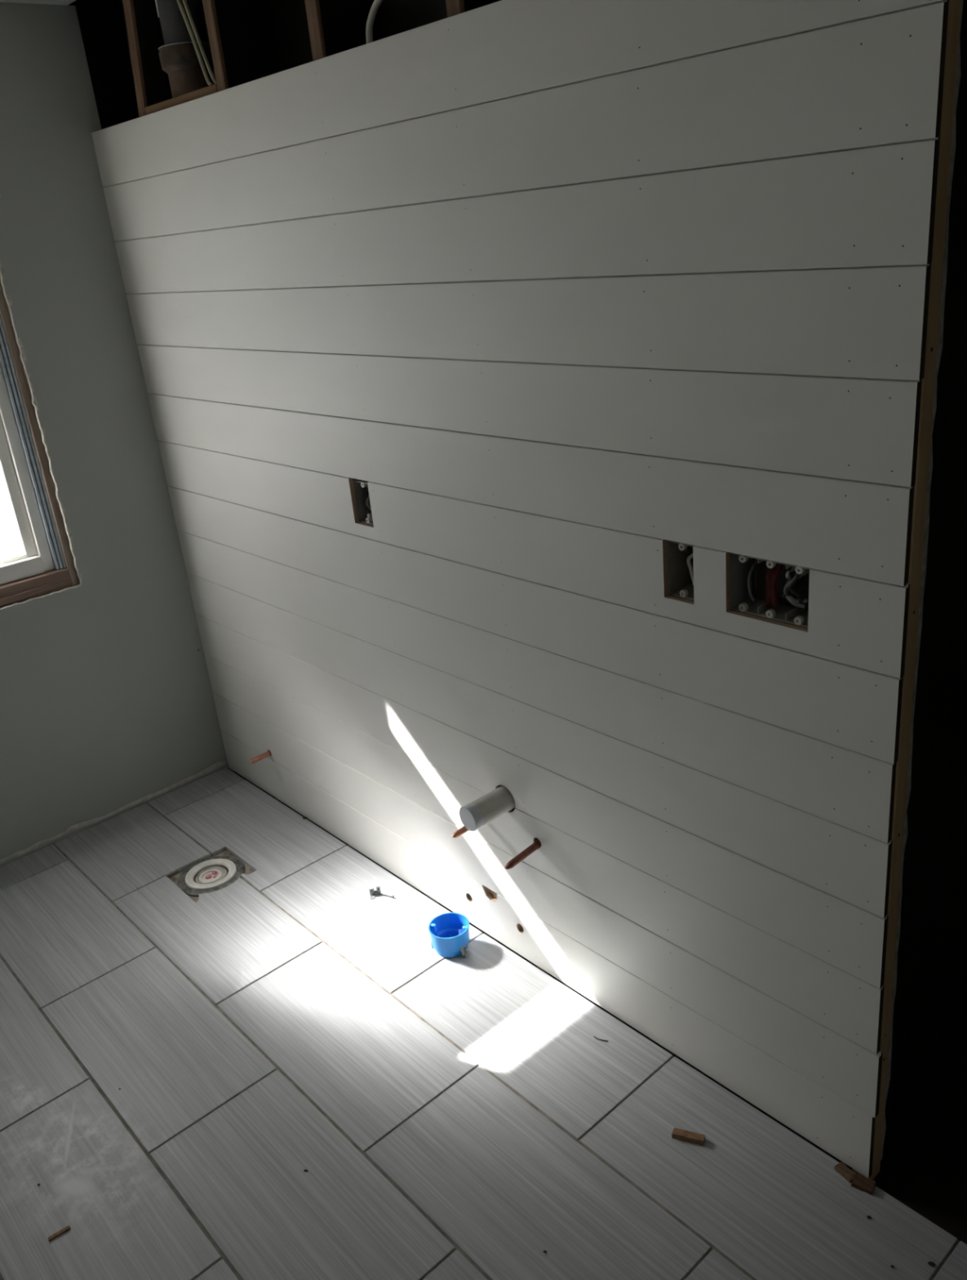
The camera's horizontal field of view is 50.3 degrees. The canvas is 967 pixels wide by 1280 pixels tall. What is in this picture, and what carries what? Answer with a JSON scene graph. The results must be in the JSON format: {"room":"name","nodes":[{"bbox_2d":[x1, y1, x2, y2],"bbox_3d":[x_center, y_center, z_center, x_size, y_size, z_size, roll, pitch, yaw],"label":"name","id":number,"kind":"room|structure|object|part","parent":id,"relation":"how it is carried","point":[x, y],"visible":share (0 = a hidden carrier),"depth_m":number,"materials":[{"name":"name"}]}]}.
{"room":"unfinished bathroom","nodes":[
{"label":"unfinished bathroom","id":0,"kind":"room"},
{"bbox_2d":[0,0,75,4],"bbox_3d":[-0.658,-0.914,0.677,2.262,0.050,3.914,-23,28,-36],"label":"ceiling","id":1,"kind":"structure","parent":0,"point":[33,2],"depth_m":2.68,"materials":[{"name":"white paint"}]},
{"bbox_2d":[0,0,234,866],"bbox_3d":[-1.783,-0.356,2.639,2.550,2.430,0.164,-23,28,-36],"label":"wall","id":2,"kind":"structure","parent":0,"point":[108,709],"depth_m":3.08,"materials":[{"name":"grey paint"}]},
{"bbox_2d":[0,277,79,608],"bbox_3d":[-1.611,-0.647,2.714,0.821,1.324,0.145,-23,28,-36],"label":"window","id":3,"kind":"structure","parent":2,"relation":"in","point":[37,557],"depth_m":2.99,"materials":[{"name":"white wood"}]},
{"bbox_3d":[-1.581,-0.371,2.812,0.534,0.432,0.001,-23,28,-36],"label":"pane","id":4,"kind":"part","parent":3,"relation":"part of","materials":[{"name":"glass"}]},
{"bbox_3d":[-1.578,-0.395,2.805,0.589,0.503,0.026,-23,28,-36],"label":"sash","id":5,"kind":"part","parent":3,"relation":"part of","materials":[{"name":"white plastic"}]},
{"bbox_3d":[-1.617,-0.664,2.709,0.656,1.184,0.106,-23,28,-36],"label":"frame","id":6,"kind":"part","parent":3,"relation":"part of","materials":[{"name":"white plastic"}]},
{"bbox_3d":[-1.554,-0.076,2.947,0.714,0.086,0.145,-23,28,-36],"label":"rough sill","id":7,"kind":"part","parent":3,"relation":"part of","materials":[{"name":"brown wood"}]},
{"bbox_2d":[0,767,966,1279],"bbox_3d":[0.215,1.000,2.048,3.950,0.060,4.050,-23,28,-36],"label":"floor","id":8,"kind":"structure","parent":0,"point":[459,1117],"depth_m":2.13,"materials":[{"name":"tile"}]},
{"bbox_2d":[48,1225,71,1241],"bbox_3d":[-0.798,1.116,1.936,0.041,0.004,0.008,-20,26,-31],"label":"chip","id":9,"kind":"object","parent":8,"relation":"on","point":[64,1230],"visible":1,"depth_m":1.94,"materials":[{"name":"brown wood"}]},
{"bbox_2d":[123,0,282,802],"bbox_3d":[-0.744,-0.566,2.967,0.087,2.370,0.088,-23,28,-36],"label":"stud","id":10,"kind":"object","parent":8,"relation":"on","point":[130,15],"visible":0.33,"depth_m":2.57,"materials":[{"name":"brown wood"}]},
{"bbox_2d":[145,83,217,115],"bbox_3d":[-0.728,-1.295,2.491,0.017,0.039,0.378,-23,28,-36],"label":"wood blocking","id":11,"kind":"object","parent":10,"relation":"attached to","point":[211,89],"visible":0.48,"depth_m":2.47,"materials":[{"name":"brown wood"}]},
{"bbox_2d":[176,0,213,85],"bbox_3d":[-0.688,-1.438,2.373,0.009,0.309,0.149,-22,27,-34],"label":"electrical cable","id":12,"kind":"object","parent":11,"relation":"attached to","point":[198,54],"visible":0.98,"depth_m":2.37,"materials":[{"name":"white plastic"}]},
{"bbox_2d":[182,0,217,84],"bbox_3d":[-0.667,-1.434,2.359,0.010,0.308,0.126,-22,27,-34],"label":"electrical cable","id":13,"kind":"object","parent":11,"relation":"attached to","point":[184,2],"visible":0.89,"depth_m":2.37,"materials":[{"name":"white plastic"}]},
{"bbox_2d":[177,856,244,897],"bbox_3d":[-0.795,0.685,3.002,0.191,0.013,0.191,-23,28,-36],"label":"flange","id":14,"kind":"object","parent":8,"relation":"on","point":[211,874],"visible":1,"depth_m":3.00,"materials":[{"name":"plastic"}]},
{"bbox_2d":[202,0,355,849],"bbox_3d":[-0.480,-0.477,2.684,0.087,2.370,0.038,-23,28,-36],"label":"stud","id":15,"kind":"object","parent":8,"relation":"on","point":[211,20],"visible":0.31,"depth_m":2.30,"materials":[{"name":"brown wood"}]},
{"bbox_2d":[304,0,439,903],"bbox_3d":[-0.217,-0.388,2.401,0.087,2.370,0.038,-23,28,-36],"label":"stud","id":16,"kind":"object","parent":8,"relation":"on","point":[315,28],"visible":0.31,"depth_m":2.03,"materials":[{"name":"brown wood"}]},
{"bbox_2d":[368,886,426,932],"bbox_3d":[-0.221,0.713,2.744,0.049,0.024,0.242,-23,28,-36],"label":"metal clip","id":17,"kind":"object","parent":8,"relation":"on","point":[372,892],"visible":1,"depth_m":2.82,"materials":[{"name":"metal"}]},
{"bbox_3d":[-0.296,0.691,2.815,0.030,0.024,0.019,-9,22,-7],"label":"plate","id":18,"kind":"part","parent":17,"relation":"part of","materials":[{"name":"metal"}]},
{"bbox_2d":[428,911,471,957],"bbox_3d":[-0.084,0.742,2.579,0.103,0.068,0.103,-5,22,1],"label":"ceiling box","id":19,"kind":"object","parent":8,"relation":"on","point":[449,932],"visible":1,"depth_m":2.57,"materials":[{"name":"blue plastic"}]},
{"bbox_2d":[445,0,548,973],"bbox_3d":[0.063,-0.293,2.100,0.087,2.370,0.038,-23,28,-36],"label":"stud","id":20,"kind":"object","parent":8,"relation":"on","point":[454,7],"visible":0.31,"depth_m":1.75,"materials":[{"name":"brown wood"}]},
{"bbox_2d":[671,1127,706,1145],"bbox_3d":[0.398,0.963,1.996,0.062,0.012,0.017,4,24,22],"label":"chip","id":21,"kind":"object","parent":8,"relation":"on","point":[679,1134],"visible":1,"depth_m":1.99,"materials":[{"name":"brown wood"}]},
{"bbox_2d":[834,1161,855,1183],"bbox_3d":[0.667,0.980,1.894,0.019,0.008,0.038,-17,25,-25],"label":"scrap","id":22,"kind":"object","parent":8,"relation":"on","point":[841,1167],"visible":1,"depth_m":1.89,"materials":[{"name":"brown wood"}]},
{"bbox_2d":[851,1173,875,1195],"bbox_3d":[0.690,0.987,1.868,0.037,0.010,0.026,10,27,34],"label":"scrap","id":23,"kind":"object","parent":8,"relation":"on","point":[860,1182],"visible":1,"depth_m":1.86,"materials":[{"name":"brown wood"}]},
{"bbox_2d":[852,0,963,1179],"bbox_3d":[0.601,-0.082,1.504,0.046,2.330,0.072,-23,28,-36],"label":"stud","id":24,"kind":"object","parent":8,"relation":"on","point":[954,6],"depth_m":1.45,"materials":[{"name":"brown wood"}]},
{"bbox_3d":[0.614,-0.083,1.516,0.012,2.280,0.072,-23,28,-36],"label":"drywall strip","id":25,"kind":"part","parent":24,"relation":"part of","materials":[{"name":"black"}]},
{"bbox_2d":[928,1261,935,1266],"bbox_3d":[0.750,1.044,1.722,0.009,0.003,0.011,-23,28,-36],"label":"crumb","id":26,"kind":"object","parent":8,"relation":"on","point":[932,1264],"visible":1,"depth_m":1.72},
{"bbox_2d":[91,0,966,1177],"bbox_3d":[0.909,-0.430,2.219,1.604,2.370,4.014,-23,28,-36],"label":"wall","id":27,"kind":"structure","parent":0,"point":[575,290],"depth_m":1.91,"materials":[{"name":"white wood"}]},
{"bbox_2d":[155,0,214,97],"bbox_3d":[-0.695,-1.111,2.667,0.134,1.130,0.134,-8,22,-5],"label":"vent pipe","id":28,"kind":"object","parent":27,"relation":"attached to","point":[179,58],"visible":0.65,"depth_m":2.48,"materials":[{"name":"grey plastic"}]},
{"bbox_2d":[248,750,271,763],"bbox_3d":[-0.696,0.368,3.291,0.122,0.019,0.019,-25,29,-38],"label":"copper pipe","id":29,"kind":"object","parent":27,"relation":"attached to","point":[268,753],"visible":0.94,"depth_m":3.27,"materials":[{"name":"orange metal"}]},
{"bbox_2d":[353,479,373,524],"bbox_3d":[-0.253,-0.336,2.461,0.073,0.101,0.079,-23,28,-36],"label":"electrical box","id":30,"kind":"object","parent":27,"relation":"attached to","point":[361,486],"visible":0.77,"depth_m":2.46,"materials":[{"name":"grey plastic"}]},
{"bbox_2d":[365,0,382,44],"bbox_3d":[-0.146,-1.082,1.937,0.191,0.326,0.014,13,29,38],"label":"electrical cable","id":31,"kind":"object","parent":27,"relation":"attached to","point":[369,29],"visible":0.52,"depth_m":1.95,"materials":[{"name":"white plastic"}]},
{"bbox_2d":[451,826,469,837],"bbox_3d":[-0.019,0.435,2.456,0.146,0.022,0.019,-23,28,-36],"label":"copper pipe","id":32,"kind":"object","parent":27,"relation":"attached to","point":[462,830],"visible":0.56,"depth_m":2.42,"materials":[{"name":"brown metal"}]},
{"bbox_2d":[459,785,515,831],"bbox_3d":[0.034,0.374,2.372,0.187,0.064,0.061,-22,27,-34],"label":"drain pipe","id":33,"kind":"object","parent":27,"relation":"attached to","point":[473,815],"visible":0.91,"depth_m":2.33,"materials":[{"name":"white plastic"}]},
{"bbox_2d":[471,888,524,929],"bbox_3d":[0.026,0.638,2.606,0.032,0.180,0.300,-23,28,-36],"label":"wood blocking","id":34,"kind":"object","parent":27,"relation":"attached to","point":[492,893],"visible":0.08,"depth_m":2.58,"materials":[{"name":"brown wood"}]},
{"bbox_2d":[504,839,541,869],"bbox_3d":[0.103,0.476,2.326,0.147,0.030,0.019,-23,28,-36],"label":"copper pipe","id":35,"kind":"object","parent":27,"relation":"attached to","point":[536,845],"visible":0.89,"depth_m":2.31,"materials":[{"name":"brown metal"}]},
{"bbox_2d":[666,540,694,600],"bbox_3d":[0.370,-0.130,1.790,0.073,0.100,0.068,-23,28,-36],"label":"electrical box","id":36,"kind":"object","parent":27,"relation":"attached to","point":[680,555],"visible":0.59,"depth_m":1.80,"materials":[{"name":"grey plastic"}]},
{"bbox_2d":[730,552,811,627],"bbox_3d":[0.486,-0.091,1.665,0.073,0.099,0.156,-23,28,-36],"label":"electrical box","id":37,"kind":"object","parent":27,"relation":"attached to","point":[779,591],"visible":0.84,"depth_m":1.68,"materials":[{"name":"grey plastic"}]}
]}

